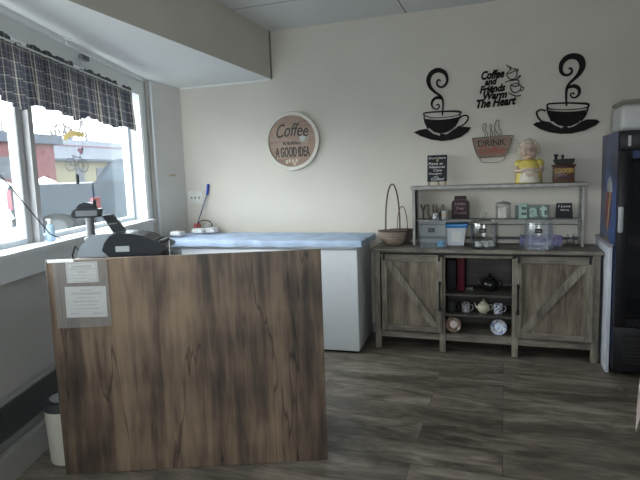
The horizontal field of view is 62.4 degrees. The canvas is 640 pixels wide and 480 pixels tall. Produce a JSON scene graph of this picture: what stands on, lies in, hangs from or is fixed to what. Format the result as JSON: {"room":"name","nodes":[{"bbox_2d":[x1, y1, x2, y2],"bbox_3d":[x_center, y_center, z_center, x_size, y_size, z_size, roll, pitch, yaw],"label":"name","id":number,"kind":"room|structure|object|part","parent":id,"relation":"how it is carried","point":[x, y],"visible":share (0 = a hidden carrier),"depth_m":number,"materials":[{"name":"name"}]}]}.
{"room":"coffee shop","nodes":[
{"label":"coffee shop","id":0,"kind":"room"},
{"bbox_2d":[0,81,155,398],"bbox_3d":[-1.773,-0.123,2.011,0.150,2.880,6.275,-2,7,2],"label":"wall","id":1,"kind":"structure","parent":0,"point":[26,338],"depth_m":2.96,"materials":[{"name":"grey paint"}]},
{"bbox_2d":[0,418,48,479],"bbox_3d":[-1.618,1.214,2.181,0.068,0.175,5.595,-2,7,2],"label":"baseboard","id":2,"kind":"structure","parent":1,"relation":"attached to","point":[27,449],"depth_m":2.80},
{"bbox_2d":[0,363,57,453],"bbox_3d":[-1.606,0.974,2.904,0.062,0.355,3.700,-2,7,2],"label":"baseboard heater","id":3,"kind":"object","parent":1,"relation":"attached to","point":[21,409],"visible":0.4,"depth_m":2.85,"materials":[{"name":"grey metal"}]},
{"bbox_2d":[0,5,154,284],"bbox_3d":[-1.729,-0.556,3.239,0.235,1.440,3.510,-2,7,2],"label":"window","id":4,"kind":"structure","parent":1,"relation":"in","point":[24,256],"depth_m":3.25,"materials":[{"name":"white paint"}]},
{"bbox_2d":[45,219,55,240],"bbox_3d":[-1.696,-0.065,3.319,0.057,0.138,0.054,0,7,19],"label":"spray bottle","id":5,"kind":"object","parent":4,"relation":"on","point":[50,227],"visible":0.99,"depth_m":3.30,"materials":[{"name":"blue plastic"}]},
{"bbox_2d":[0,174,109,239],"bbox_3d":[-1.669,-0.421,3.286,0.062,0.848,1.610,-1,7,7],"label":"cord","id":6,"kind":"object","parent":4,"relation":"attached to","point":[0,174],"visible":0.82,"depth_m":3.16,"materials":[{"name":"black plastic"}]},
{"bbox_2d":[0,31,135,131],"bbox_3d":[-1.641,-0.924,3.064,0.104,0.390,3.016,-2,7,2],"label":"valance curtain","id":7,"kind":"object","parent":4,"relation":"hanging from","point":[30,76],"visible":1,"depth_m":3.27,"materials":[{"name":"blue fabric"}]},
{"bbox_3d":[-1.663,-1.081,3.046,0.069,0.013,3.017,-2,7,2],"label":"rod","id":8,"kind":"part","parent":7,"relation":"part of","materials":[{"name":"white paint"}]},
{"bbox_3d":[-1.806,-0.553,3.241,0.060,1.133,3.280,-2,7,2],"label":"sash","id":9,"kind":"part","parent":4,"relation":"part of","materials":[{"name":"white plastic"}]},
{"bbox_2d":[63,121,88,205],"bbox_3d":[-1.700,-0.687,3.663,0.149,0.996,0.021,-5,8,-25],"label":"hanging ornament","id":10,"kind":"object","parent":4,"relation":"hanging from","point":[67,135],"visible":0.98,"depth_m":3.67,"materials":[{"name":"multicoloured metal"}]},
{"bbox_3d":[-1.695,-0.558,3.678,0.086,0.090,0.005,-5,8,-25],"label":"bicycle frame","id":11,"kind":"part","parent":10,"relation":"part of","materials":[{"name":"grey metal"}]},
{"bbox_2d":[77,147,82,153],"bbox_3d":[-1.671,-0.623,3.683,0.042,0.047,0.015,-5,8,-25],"label":"heart","id":12,"kind":"object","parent":10,"relation":"on","point":[80,150],"depth_m":3.68,"materials":[{"name":"red"}]},
{"bbox_3d":[-1.708,0.084,3.302,0.235,0.152,3.400,-2,7,2],"label":"sill","id":13,"kind":"part","parent":4,"relation":"part of","materials":[{"name":"white paint"}]},
{"bbox_2d":[78,54,89,61],"bbox_3d":[-1.626,-1.254,3.640,0.030,0.030,0.100,-2,7,2],"label":"clip","id":14,"kind":"object","parent":4,"relation":"attached to","point":[82,57],"visible":1,"depth_m":3.62,"materials":[{"name":"grey metal"}]},
{"bbox_2d":[92,197,100,207],"bbox_3d":[-1.768,-0.284,4.185,0.003,0.105,0.140,-2,7,2],"label":"card","id":15,"kind":"object","parent":4,"relation":"attached to","point":[98,200],"visible":0.57,"depth_m":4.21,"materials":[{"name":"paper"}]},
{"bbox_2d":[0,0,270,87],"bbox_3d":[-1.624,-1.529,3.418,1.083,0.440,3.881,0,7,19],"label":"ceiling soffit","id":16,"kind":"structure","parent":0,"point":[174,43],"depth_m":3.82,"materials":[{"name":"paint"}]},
{"bbox_2d":[63,37,71,45],"bbox_3d":[-1.643,-1.282,3.426,0.064,0.050,0.063,0,7,19],"label":"ceiling hook","id":17,"kind":"object","parent":16,"relation":"attached to","point":[67,39],"visible":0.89,"depth_m":3.42,"materials":[{"name":"white paint"}]},
{"bbox_2d":[145,81,188,237],"bbox_3d":[-1.599,-0.536,5.362,0.240,2.880,0.470,0,7,19],"label":"wall","id":18,"kind":"structure","parent":0,"point":[166,99],"depth_m":5.25,"materials":[{"name":"paint"}]},
{"bbox_2d":[148,81,161,234],"bbox_3d":[-1.565,-0.287,5.127,0.026,2.440,0.026,4,9,42],"label":"trim","id":19,"kind":"structure","parent":18,"relation":"attached to","point":[149,82],"depth_m":5.05,"materials":[{"name":"white paint"}]},
{"bbox_2d":[16,332,639,479],"bbox_3d":[0.646,1.314,1.657,6.650,0.050,6.400,0,7,19],"label":"floor","id":20,"kind":"structure","parent":0,"point":[403,408],"depth_m":3.21,"materials":[{"name":"grey wood"}]},
{"bbox_2d":[43,393,64,465],"bbox_3d":[-1.392,1.024,2.903,0.212,0.358,0.212,-1,7,5],"label":"waste bin","id":21,"kind":"object","parent":20,"relation":"on","point":[51,409],"visible":0.41,"depth_m":2.81,"materials":[{"name":"beige plastic"}]},
{"bbox_3d":[-1.397,0.880,2.886,0.212,0.052,0.212,-1,7,5],"label":"bin lid","id":22,"kind":"part","parent":21,"relation":"part of","materials":[{"name":"grey plastic"}]},
{"bbox_2d":[45,249,327,473],"bbox_3d":[-0.673,0.600,2.998,1.366,1.128,0.580,-2,7,-2],"label":"counter","id":23,"kind":"object","parent":20,"relation":"on","point":[211,359],"depth_m":2.71,"materials":[{"name":"brown wood"}]},
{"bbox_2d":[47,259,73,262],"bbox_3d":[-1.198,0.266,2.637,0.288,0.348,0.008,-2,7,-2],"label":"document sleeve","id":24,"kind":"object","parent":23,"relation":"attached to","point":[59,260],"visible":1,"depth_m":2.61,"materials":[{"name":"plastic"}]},
{"bbox_2d":[65,261,98,282],"bbox_3d":[-1.183,0.161,2.626,0.154,0.104,0.002,-2,7,-2],"label":"card","id":25,"kind":"object","parent":24,"relation":"in","point":[76,272],"visible":1,"depth_m":2.63,"materials":[{"name":"white paper"}]},
{"bbox_2d":[64,286,107,317],"bbox_3d":[-1.170,0.310,2.645,0.205,0.161,0.002,-2,7,-2],"label":"notice sheet","id":26,"kind":"object","parent":24,"relation":"in","point":[84,301],"visible":1,"depth_m":2.64,"materials":[{"name":"white paper"}]},
{"bbox_2d":[71,200,181,258],"bbox_3d":[-1.073,-0.023,2.876,0.565,0.404,0.277,-2,7,-2],"label":"cash register","id":27,"kind":"object","parent":23,"relation":"on","point":[118,242],"visible":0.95,"depth_m":2.75,"materials":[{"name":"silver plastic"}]},
{"bbox_3d":[-1.036,0.124,2.896,0.500,0.104,0.275,-2,7,-2],"label":"cash drawer","id":28,"kind":"part","parent":27,"relation":"part of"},
{"bbox_2d":[170,232,375,352],"bbox_3d":[-0.486,0.444,4.905,1.930,0.969,0.628,0,7,17],"label":"chest freezer","id":29,"kind":"object","parent":20,"relation":"on","point":[346,271],"depth_m":4.48,"materials":[{"name":"white metal"}]},
{"bbox_2d":[170,231,184,235],"bbox_3d":[-1.364,-0.063,5.060,0.120,0.048,0.112,0,7,19],"label":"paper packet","id":30,"kind":"object","parent":29,"relation":"on","point":[172,233],"visible":1,"depth_m":5.02,"materials":[{"name":"white paper"}]},
{"bbox_2d":[191,228,205,232],"bbox_3d":[-1.200,-0.094,5.266,0.137,0.048,0.110,0,7,19],"label":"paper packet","id":31,"kind":"object","parent":29,"relation":"on","point":[194,230],"visible":0.99,"depth_m":5.22,"materials":[{"name":"white paper"}]},
{"bbox_2d":[194,184,208,227],"bbox_3d":[-1.219,-0.334,5.442,0.182,0.482,0.058,-3,7,-6],"label":"brush","id":32,"kind":"object","parent":29,"relation":"on","point":[207,187],"visible":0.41,"depth_m":5.44,"materials":[{"name":"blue plastic"}]},
{"bbox_3d":[-1.212,-0.326,5.447,0.127,0.309,0.013,-3,7,-12],"label":"handle","id":33,"kind":"part","parent":32,"relation":"part of","materials":[{"name":"blue plastic"}]},
{"bbox_2d":[197,220,212,227],"bbox_3d":[-1.164,-0.146,5.373,0.181,0.123,0.057,0,7,19],"label":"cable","id":34,"kind":"object","parent":29,"relation":"on","point":[206,225],"visible":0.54,"depth_m":5.36,"materials":[{"name":"grey plastic"}]},
{"bbox_2d":[205,227,218,232],"bbox_3d":[-1.082,-0.102,5.279,0.108,0.054,0.106,0,7,19],"label":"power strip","id":35,"kind":"object","parent":29,"relation":"on","point":[210,229],"visible":1,"depth_m":5.24,"materials":[{"name":"white plastic"}]},
{"bbox_3d":[-0.503,0.009,4.863,1.850,0.065,0.580,0,7,17],"label":"lid","id":36,"kind":"part","parent":29,"relation":"part of","materials":[{"name":"metal"}]},
{"bbox_3d":[-0.501,-0.005,4.851,1.930,0.062,0.628,0,7,17],"label":"freezer cover","id":37,"kind":"part","parent":29,"relation":"part of","materials":[{"name":"plastic"}]},
{"bbox_2d":[370,242,603,363],"bbox_3d":[1.349,0.486,4.451,1.773,0.872,0.474,0,7,19],"label":"sideboard","id":38,"kind":"object","parent":20,"relation":"on","point":[550,294],"visible":0.99,"depth_m":4.32,"materials":[{"name":"grey wood"}]},
{"bbox_3d":[0.505,0.515,4.574,0.050,0.842,0.050,0,7,19],"label":"leg","id":39,"kind":"part","parent":38,"relation":"part of","materials":[{"name":"grey wood"}]},
{"bbox_2d":[378,184,407,244],"bbox_3d":[0.638,-0.225,4.643,0.268,0.538,0.174,0,7,19],"label":"basket","id":40,"kind":"object","parent":38,"relation":"on","point":[387,236],"visible":1,"depth_m":4.61,"materials":[{"name":"wicker"}]},
{"bbox_3d":[0.637,-0.274,4.636,0.172,0.439,0.016,-6,8,-32],"label":"handle","id":41,"kind":"part","parent":40,"relation":"part of","materials":[{"name":"brown wicker"}]},
{"bbox_2d":[393,206,412,242],"bbox_3d":[0.744,-0.141,4.777,0.223,0.332,0.099,0,7,19],"label":"basket","id":42,"kind":"object","parent":38,"relation":"on","point":[408,239],"visible":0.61,"depth_m":4.75,"materials":[{"name":"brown wicker"}]},
{"bbox_3d":[0.742,-0.189,4.771,0.097,0.237,0.015,-1,7,9],"label":"handle","id":43,"kind":"part","parent":42,"relation":"part of","materials":[{"name":"brown wicker"}]},
{"bbox_3d":[0.773,0.451,4.449,0.507,0.644,0.012,0,7,19],"label":"door","id":44,"kind":"part","parent":38,"relation":"part of","materials":[{"name":"brown wood"}]},
{"bbox_3d":[0.983,0.467,4.341,0.022,0.250,0.034,0,7,19],"label":"handle","id":45,"kind":"part","parent":38,"relation":"part of","materials":[{"name":"black metal"}]},
{"bbox_3d":[1.023,0.518,4.405,0.048,0.842,0.048,0,7,19],"label":"leg","id":46,"kind":"part","parent":38,"relation":"part of","materials":[{"name":"grey wood"}]},
{"bbox_2d":[447,258,456,288],"bbox_3d":[1.154,0.285,4.599,0.075,0.252,0.200,0,7,19],"label":"book","id":47,"kind":"object","parent":38,"relation":"on","point":[451,262],"visible":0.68,"depth_m":4.51,"materials":[{"name":"black paper"}]},
{"bbox_2d":[446,317,460,331],"bbox_3d":[1.124,0.709,4.449,0.126,0.127,0.062,0,7,19],"label":"saucer","id":48,"kind":"object","parent":38,"relation":"on","point":[453,324],"visible":0.99,"depth_m":4.44,"materials":[{"name":"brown ceramic"}]},
{"bbox_2d":[448,301,458,311],"bbox_3d":[1.119,0.560,4.452,0.072,0.082,0.088,-7,9,-36],"label":"mug","id":49,"kind":"object","parent":38,"relation":"on","point":[451,304],"visible":1,"depth_m":4.43,"materials":[{"name":"grey ceramic"}]},
{"bbox_2d":[445,222,468,244],"bbox_3d":[1.179,-0.054,4.548,0.186,0.185,0.155,0,7,19],"label":"tub","id":50,"kind":"object","parent":38,"relation":"on","point":[456,231],"visible":1,"depth_m":4.49,"materials":[{"name":"plastic"}]},
{"bbox_3d":[1.177,-0.129,4.539,0.186,0.035,0.155,0,7,19],"label":"lid","id":51,"kind":"part","parent":50,"relation":"part of","materials":[{"name":"blue plastic"}]},
{"bbox_2d":[457,258,466,290],"bbox_3d":[1.222,0.273,4.550,0.060,0.284,0.255,0,7,19],"label":"binder","id":52,"kind":"object","parent":38,"relation":"on","point":[461,262],"visible":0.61,"depth_m":4.43,"materials":[{"name":"plastic"}]},
{"bbox_2d":[462,302,473,312],"bbox_3d":[1.229,0.562,4.423,0.088,0.078,0.072,-4,7,-14],"label":"mug","id":53,"kind":"object","parent":38,"relation":"on","point":[465,305],"visible":1,"depth_m":4.39,"materials":[{"name":"grey ceramic"}]},
{"bbox_2d":[445,303,511,318],"bbox_3d":[1.351,0.599,4.494,0.548,0.018,0.392,0,7,19],"label":"shelf","id":54,"kind":"object","parent":38,"relation":"attached to","point":[507,314],"depth_m":4.38,"materials":[{"name":"brown wood"}]},
{"bbox_2d":[445,285,511,297],"bbox_3d":[1.345,0.430,4.473,0.548,0.018,0.392,0,7,19],"label":"shelf","id":55,"kind":"object","parent":38,"relation":"attached to","point":[505,291],"depth_m":4.37,"materials":[{"name":"brown wood"}]},
{"bbox_3d":[1.426,0.424,4.658,1.684,0.740,0.008,0,7,19],"label":"panel","id":56,"kind":"part","parent":38,"relation":"part of","materials":[{"name":"brown wood"}]},
{"bbox_2d":[474,299,492,312],"bbox_3d":[1.351,0.544,4.373,0.112,0.117,0.106,-5,8,-24],"label":"teapot","id":57,"kind":"object","parent":38,"relation":"on","point":[483,306],"visible":1,"depth_m":4.34,"materials":[{"name":"ceramic"}]},
{"bbox_2d":[470,212,497,249],"bbox_3d":[1.327,-0.081,4.274,0.220,0.295,0.225,0,7,19],"label":"cookie jar","id":58,"kind":"object","parent":38,"relation":"on","point":[495,222],"visible":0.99,"depth_m":4.25,"materials":[{"name":"clear glass"}]},
{"bbox_2d":[475,240,492,246],"bbox_3d":[1.340,0.029,4.302,0.146,0.045,0.111,0,7,19],"label":"treat","id":59,"kind":"object","parent":58,"relation":"in","point":[482,243],"visible":0.89,"depth_m":4.27,"materials":[{"name":"white"}]},
{"bbox_3d":[1.325,-0.160,4.267,0.220,0.038,0.220,0,7,19],"label":"lid","id":60,"kind":"part","parent":58,"relation":"part of","materials":[{"name":"clear glass"}]},
{"bbox_2d":[476,273,502,290],"bbox_3d":[1.417,0.351,4.420,0.151,0.145,0.160,-5,8,-27],"label":"teapot","id":61,"kind":"object","parent":38,"relation":"on","point":[489,283],"visible":1,"depth_m":4.38,"materials":[{"name":"ceramic"}]},
{"bbox_2d":[490,319,506,334],"bbox_3d":[1.464,0.712,4.330,0.128,0.128,0.062,0,7,19],"label":"saucer","id":62,"kind":"object","parent":38,"relation":"on","point":[498,327],"visible":1,"depth_m":4.32,"materials":[{"name":"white ceramic"}]},
{"bbox_2d":[411,182,587,246],"bbox_3d":[1.470,-0.215,4.448,1.370,0.509,0.232,0,7,19],"label":"shelf","id":63,"kind":"object","parent":38,"relation":"on","point":[582,185],"visible":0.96,"depth_m":4.39,"materials":[{"name":"wood"}]},
{"bbox_3d":[0.815,-0.193,4.580,0.024,0.478,0.020,0,7,19],"label":"post","id":64,"kind":"part","parent":63,"relation":"part of","materials":[{"name":"wood"}]},
{"bbox_3d":[0.844,-0.219,4.670,0.006,0.448,0.175,0,7,19],"label":"panel","id":65,"kind":"part","parent":63,"relation":"part of","materials":[{"name":"grey wood"}]},
{"bbox_3d":[0.879,-0.217,4.762,0.024,0.478,0.020,0,7,19],"label":"post","id":66,"kind":"part","parent":63,"relation":"part of","materials":[{"name":"wood"}]},
{"bbox_2d":[420,204,443,218],"bbox_3d":[0.980,-0.249,4.632,0.205,0.125,0.030,0,7,19],"label":"sign","id":67,"kind":"object","parent":63,"relation":"on","point":[435,209],"visible":0.83,"depth_m":4.61,"materials":[{"name":"brown wood"}]},
{"bbox_2d":[433,213,439,219],"bbox_3d":[1.002,-0.205,4.555,0.060,0.054,0.060,0,7,19],"label":"cup","id":68,"kind":"object","parent":63,"relation":"on","point":[436,216],"visible":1,"depth_m":4.53,"materials":[{"name":"grey ceramic"}]},
{"bbox_2d":[427,155,446,185],"bbox_3d":[1.017,-0.602,4.567,0.166,0.261,0.099,0,7,19],"label":"sign","id":69,"kind":"object","parent":63,"relation":"on","point":[436,164],"visible":1,"depth_m":4.54,"materials":[{"name":"black wood"}]},
{"bbox_2d":[441,210,449,219],"bbox_3d":[1.075,-0.216,4.528,0.069,0.078,0.069,0,7,19],"label":"cup","id":70,"kind":"object","parent":63,"relation":"on","point":[445,214],"visible":1,"depth_m":4.50,"materials":[{"name":"ceramic"}]},
{"bbox_2d":[452,196,468,218],"bbox_3d":[1.210,-0.283,4.555,0.146,0.195,0.025,0,7,19],"label":"plaque","id":71,"kind":"object","parent":63,"relation":"on","point":[460,205],"visible":1,"depth_m":4.55,"materials":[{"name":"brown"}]},
{"bbox_3d":[1.507,-0.071,4.560,1.298,0.131,0.010,0,7,19],"label":"rail","id":72,"kind":"part","parent":63,"relation":"part of","materials":[{"name":"metal"}]},
{"bbox_2d":[495,200,510,217],"bbox_3d":[1.529,-0.255,4.407,0.128,0.151,0.128,0,7,19],"label":"jar","id":73,"kind":"object","parent":63,"relation":"on","point":[503,212],"visible":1,"depth_m":4.39,"materials":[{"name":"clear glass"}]},
{"bbox_3d":[1.527,-0.314,4.400,0.128,0.032,0.128,0,7,19],"label":"lid","id":74,"kind":"part","parent":73,"relation":"part of","materials":[{"name":"grey metal"}]},
{"bbox_2d":[514,138,543,183],"bbox_3d":[1.699,-0.646,4.291,0.230,0.366,0.185,0,7,19],"label":"cookie jar","id":75,"kind":"object","parent":63,"relation":"on","point":[528,170],"visible":1,"depth_m":4.24,"materials":[{"name":"yellow ceramic"}]},
{"bbox_2d":[515,204,548,217],"bbox_3d":[1.758,-0.242,4.385,0.262,0.118,0.045,0,7,19],"label":"eat sign","id":76,"kind":"object","parent":63,"relation":"on","point":[521,210],"visible":1,"depth_m":4.37,"materials":[{"name":"green paint"}]},
{"bbox_2d":[551,154,575,182],"bbox_3d":[1.944,-0.574,4.219,0.172,0.224,0.116,0,7,19],"label":"cookie jar","id":77,"kind":"object","parent":63,"relation":"on","point":[561,173],"visible":1,"depth_m":4.18,"materials":[{"name":"brown ceramic"}]},
{"bbox_3d":[1.944,-0.594,4.217,0.172,0.014,0.116,0,7,19],"label":"lid","id":78,"kind":"part","parent":77,"relation":"part of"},
{"bbox_2d":[555,203,572,217],"bbox_3d":[1.977,-0.239,4.278,0.128,0.122,0.032,0,7,19],"label":"sign","id":79,"kind":"object","parent":63,"relation":"on","point":[563,210],"visible":1,"depth_m":4.26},
{"bbox_3d":[2.127,-0.207,4.327,0.024,0.478,0.020,0,7,19],"label":"post","id":80,"kind":"part","parent":63,"relation":"part of","materials":[{"name":"metal"}]},
{"bbox_3d":[2.063,-0.183,4.144,0.024,0.478,0.020,0,7,19],"label":"post","id":81,"kind":"part","parent":63,"relation":"part of","materials":[{"name":"metal"}]},
{"bbox_2d":[493,303,505,313],"bbox_3d":[1.467,0.565,4.330,0.074,0.080,0.090,-7,9,-36],"label":"patterned mug","id":82,"kind":"object","parent":38,"relation":"on","point":[498,307],"visible":1,"depth_m":4.31,"materials":[{"name":"white ceramic"}]},
{"bbox_3d":[1.558,0.522,4.218,0.048,0.842,0.048,0,7,19],"label":"leg","id":83,"kind":"part","parent":38,"relation":"part of","materials":[{"name":"grey wood"}]},
{"bbox_3d":[1.552,0.472,4.143,0.022,0.250,0.034,0,7,19],"label":"handle","id":84,"kind":"part","parent":38,"relation":"part of","materials":[{"name":"black metal"}]},
{"bbox_3d":[1.804,0.460,4.090,0.550,0.644,0.012,0,7,19],"label":"door","id":85,"kind":"part","parent":38,"relation":"part of","materials":[{"name":"brown wood"}]},
{"bbox_2d":[565,234,577,244],"bbox_3d":[2.024,-0.003,4.266,0.076,0.094,0.079,-6,8,-28],"label":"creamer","id":86,"kind":"object","parent":38,"relation":"on","point":[566,241],"visible":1,"depth_m":4.26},
{"bbox_3d":[2.094,0.528,4.020,0.050,0.842,0.050,0,7,19],"label":"leg","id":87,"kind":"part","parent":38,"relation":"part of","materials":[{"name":"grey wood"}]},
{"bbox_3d":[0.953,-0.052,4.431,0.218,0.224,0.179,0,7,19],"label":"canister","id":88,"kind":"object","parent":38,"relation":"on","visible":0},
{"bbox_2d":[437,240,445,246],"bbox_3d":[1.012,0.028,4.407,0.070,0.050,0.070,0,7,19],"label":"tub","id":89,"kind":"object","parent":88,"relation":"in","point":[440,243],"visible":1,"depth_m":4.38,"materials":[{"name":"blue plastic"}]},
{"bbox_3d":[1.811,0.003,4.343,0.320,0.079,0.100,0,7,19],"label":"tray","id":90,"kind":"object","parent":38,"relation":"on","visible":0},
{"bbox_2d":[521,238,557,244],"bbox_3d":[1.804,0.010,4.346,0.275,0.054,0.060,0,7,19],"label":"boxes","id":91,"kind":"object","parent":90,"relation":"in","point":[542,240],"visible":1,"depth_m":4.32},
{"bbox_2d":[595,234,613,371],"bbox_3d":[2.180,0.461,4.088,0.031,0.951,0.610,0,7,19],"label":"panel board","id":92,"kind":"object","parent":20,"relation":"on","point":[606,246],"visible":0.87,"depth_m":3.89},
{"bbox_2d":[600,130,639,373],"bbox_3d":[2.531,0.082,3.868,0.766,1.735,0.697,0,7,19],"label":"cooler","id":93,"kind":"object","parent":20,"relation":"on","point":[620,183],"visible":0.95,"depth_m":3.71,"materials":[{"name":"blue plastic"}]},
{"bbox_3d":[2.071,-0.140,3.641,0.033,0.180,0.026,0,7,19],"label":"handle","id":94,"kind":"part","parent":93,"relation":"part of","materials":[{"name":"grey plastic"}]},
{"bbox_3d":[2.457,0.779,3.667,0.759,0.325,0.043,0,7,19],"label":"kick plate","id":95,"kind":"part","parent":93,"relation":"part of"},
{"bbox_2d":[612,103,639,132],"bbox_3d":[2.363,-0.888,3.785,0.431,0.218,0.346,0,7,19],"label":"tub","id":96,"kind":"object","parent":93,"relation":"on","point":[625,117],"visible":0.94,"depth_m":3.69,"materials":[{"name":"white plastic"}]},
{"bbox_3d":[2.431,0.003,3.572,0.759,1.230,0.043,0,7,19],"label":"door","id":97,"kind":"part","parent":93,"relation":"part of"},
{"bbox_3d":[2.431,0.000,3.572,0.611,1.113,0.006,0,7,19],"label":"door glass","id":98,"kind":"part","parent":93,"relation":"part of","materials":[{"name":"black glass"}]},
{"bbox_3d":[1.765,0.855,1.883,0.850,0.730,0.830,0,7,19],"label":"side table","id":99,"kind":"object","parent":20,"relation":"on","visible":0},
{"bbox_2d":[636,383,639,428],"bbox_3d":[1.760,0.725,1.867,0.930,0.476,0.910,0,7,19],"label":"tablecloth","id":100,"kind":"object","parent":99,"relation":"on","point":[638,399],"visible":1,"depth_m":2.45,"materials":[{"name":"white fabric"}]},
{"bbox_2d":[216,0,500,30],"bbox_3d":[0.524,-1.608,1.311,6.700,0.080,6.400,0,7,19],"label":"ceiling","id":101,"kind":"structure","parent":0,"point":[271,15],"depth_m":4.42,"materials":[{"name":"white paint"}]},
{"bbox_2d":[179,0,639,322],"bbox_3d":[1.670,-0.549,4.548,6.950,2.880,0.150,0,7,19],"label":"wall","id":102,"kind":"structure","parent":0,"point":[362,83],"depth_m":4.69,"materials":[{"name":"paint"}]},
{"bbox_2d":[188,191,202,203],"bbox_3d":[-1.300,-0.444,5.509,0.170,0.130,0.022,0,7,19],"label":"light switch","id":103,"kind":"object","parent":102,"relation":"attached to","point":[195,197],"visible":0.99,"depth_m":5.51,"materials":[{"name":"white plastic"}]},
{"bbox_2d":[180,79,269,89],"bbox_3d":[-0.958,-1.545,5.248,1.010,0.015,0.012,0,7,19],"label":"trim","id":104,"kind":"structure","parent":102,"relation":"attached to","point":[264,79],"depth_m":5.23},
{"bbox_2d":[269,31,271,78],"bbox_3d":[-0.479,-1.766,5.051,0.024,0.440,0.012,0,7,19],"label":"trim","id":105,"kind":"structure","parent":102,"relation":"attached to","point":[269,31],"depth_m":5.04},
{"bbox_2d":[265,111,319,169],"bbox_3d":[-0.267,-0.950,5.072,0.556,0.556,0.035,0,7,19],"label":"wall sign","id":106,"kind":"object","parent":102,"relation":"attached to","point":[292,140],"visible":1,"depth_m":5.07,"materials":[{"name":"brown wood"}]},
{"bbox_2d":[372,323,375,331],"bbox_3d":[1.733,0.846,4.624,6.560,0.090,0.014,0,7,19],"label":"baseboard","id":107,"kind":"structure","parent":102,"relation":"attached to","point":[373,324],"depth_m":5.04,"materials":[{"name":"grey wood"}]},
{"bbox_2d":[414,68,470,140],"bbox_3d":[1.058,-1.176,4.591,0.492,0.626,0.014,0,7,19],"label":"wall art","id":108,"kind":"object","parent":102,"relation":"attached to","point":[445,125],"visible":1,"depth_m":4.59,"materials":[{"name":"black metal"}]},
{"bbox_3d":[1.229,-1.020,4.547,0.104,0.112,0.004,0,7,19],"label":"handle","id":109,"kind":"part","parent":108,"relation":"part of","materials":[{"name":"black metal"}]},
{"bbox_2d":[472,120,518,162],"bbox_3d":[1.486,-0.836,4.483,0.377,0.360,0.020,0,7,19],"label":"coffee sign","id":110,"kind":"object","parent":102,"relation":"attached to","point":[493,146],"visible":0.98,"depth_m":4.49,"materials":[{"name":"beige wood"}]},
{"bbox_2d":[476,64,523,108],"bbox_3d":[1.505,-1.287,4.419,0.379,0.343,0.014,0,7,19],"label":"art","id":111,"kind":"object","parent":102,"relation":"attached to","point":[495,73],"visible":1,"depth_m":4.42,"materials":[{"name":"black metal"}]},
{"bbox_2d":[533,53,599,133],"bbox_3d":[1.989,-1.177,4.265,0.498,0.631,0.014,0,7,19],"label":"wall art","id":112,"kind":"object","parent":102,"relation":"attached to","point":[560,118],"visible":1,"depth_m":4.26,"materials":[{"name":"black metal"}]},
{"bbox_3d":[1.815,-1.018,4.342,0.081,0.118,0.004,0,7,19],"label":"handle","id":113,"kind":"part","parent":112,"relation":"part of","materials":[{"name":"black metal"}]},
{"label":"outside","id":114,"kind":"structure","parent":0,"visible":0},
{"bbox_2d":[0,234,17,241],"bbox_3d":[-58.302,1.201,20.561,116.380,0.090,120.000,0,7,19],"label":"ground","id":115,"kind":"structure","parent":114,"point":[8,237],"depth_m":17.22,"materials":[{"name":"white snow"}]},
{"bbox_2d":[0,120,6,130],"bbox_3d":[-35.642,-8.843,58.579,4.810,9.203,4.534,-8,9,-40],"label":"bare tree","id":116,"kind":"object","parent":115,"relation":"on","point":[1,122],"visible":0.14,"depth_m":58.46,"materials":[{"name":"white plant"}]},
{"bbox_2d":[0,177,56,235],"bbox_3d":[-13.498,-0.885,15.177,3.500,2.329,13.800,0,7,19],"label":"snow bank","id":117,"kind":"object","parent":115,"relation":"on","point":[5,213],"visible":0.23,"depth_m":18.43,"materials":[{"name":"white snow"}]},
{"bbox_2d":[0,131,62,183],"bbox_3d":[-21.278,-2.736,23.952,8.600,4.410,16.400,0,7,19],"label":"brick building","id":118,"kind":"structure","parent":115,"relation":"on","point":[44,143],"depth_m":28.86,"materials":[{"name":"brick"}]},
{"bbox_2d":[2,159,127,232],"bbox_3d":[-5.293,-1.196,14.981,6.250,2.120,1.912,-4,7,-19],"label":"pickup truck","id":119,"kind":"object","parent":115,"relation":"on","point":[58,200],"visible":0.3,"depth_m":13.66,"materials":[{"name":"paint"}]},
{"bbox_2d":[6,190,11,209],"bbox_3d":[-7.725,-0.991,13.138,0.100,0.480,0.070,-4,7,-19],"label":"tail light","id":120,"kind":"object","parent":119,"relation":"attached to","point":[8,193],"depth_m":13.11,"materials":[{"name":"red plastic"}]},
{"bbox_3d":[-7.128,-1.522,14.279,1.900,0.030,1.912,-4,7,-19],"label":"bed rail","id":121,"kind":"part","parent":119,"relation":"part of","materials":[{"name":"white metal"}]},
{"bbox_2d":[36,118,98,140],"bbox_3d":[-26.755,-9.329,58.132,7.032,9.656,5.526,-8,9,-41],"label":"bare tree","id":122,"kind":"object","parent":115,"relation":"on","point":[55,127],"visible":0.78,"depth_m":57.05,"materials":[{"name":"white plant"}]},
{"bbox_2d":[53,139,122,182],"bbox_3d":[-16.801,-5.428,42.795,7.000,4.910,20.500,0,7,19],"label":"building","id":123,"kind":"structure","parent":115,"relation":"on","point":[97,154],"depth_m":36.47,"materials":[{"name":"white"}]}
]}

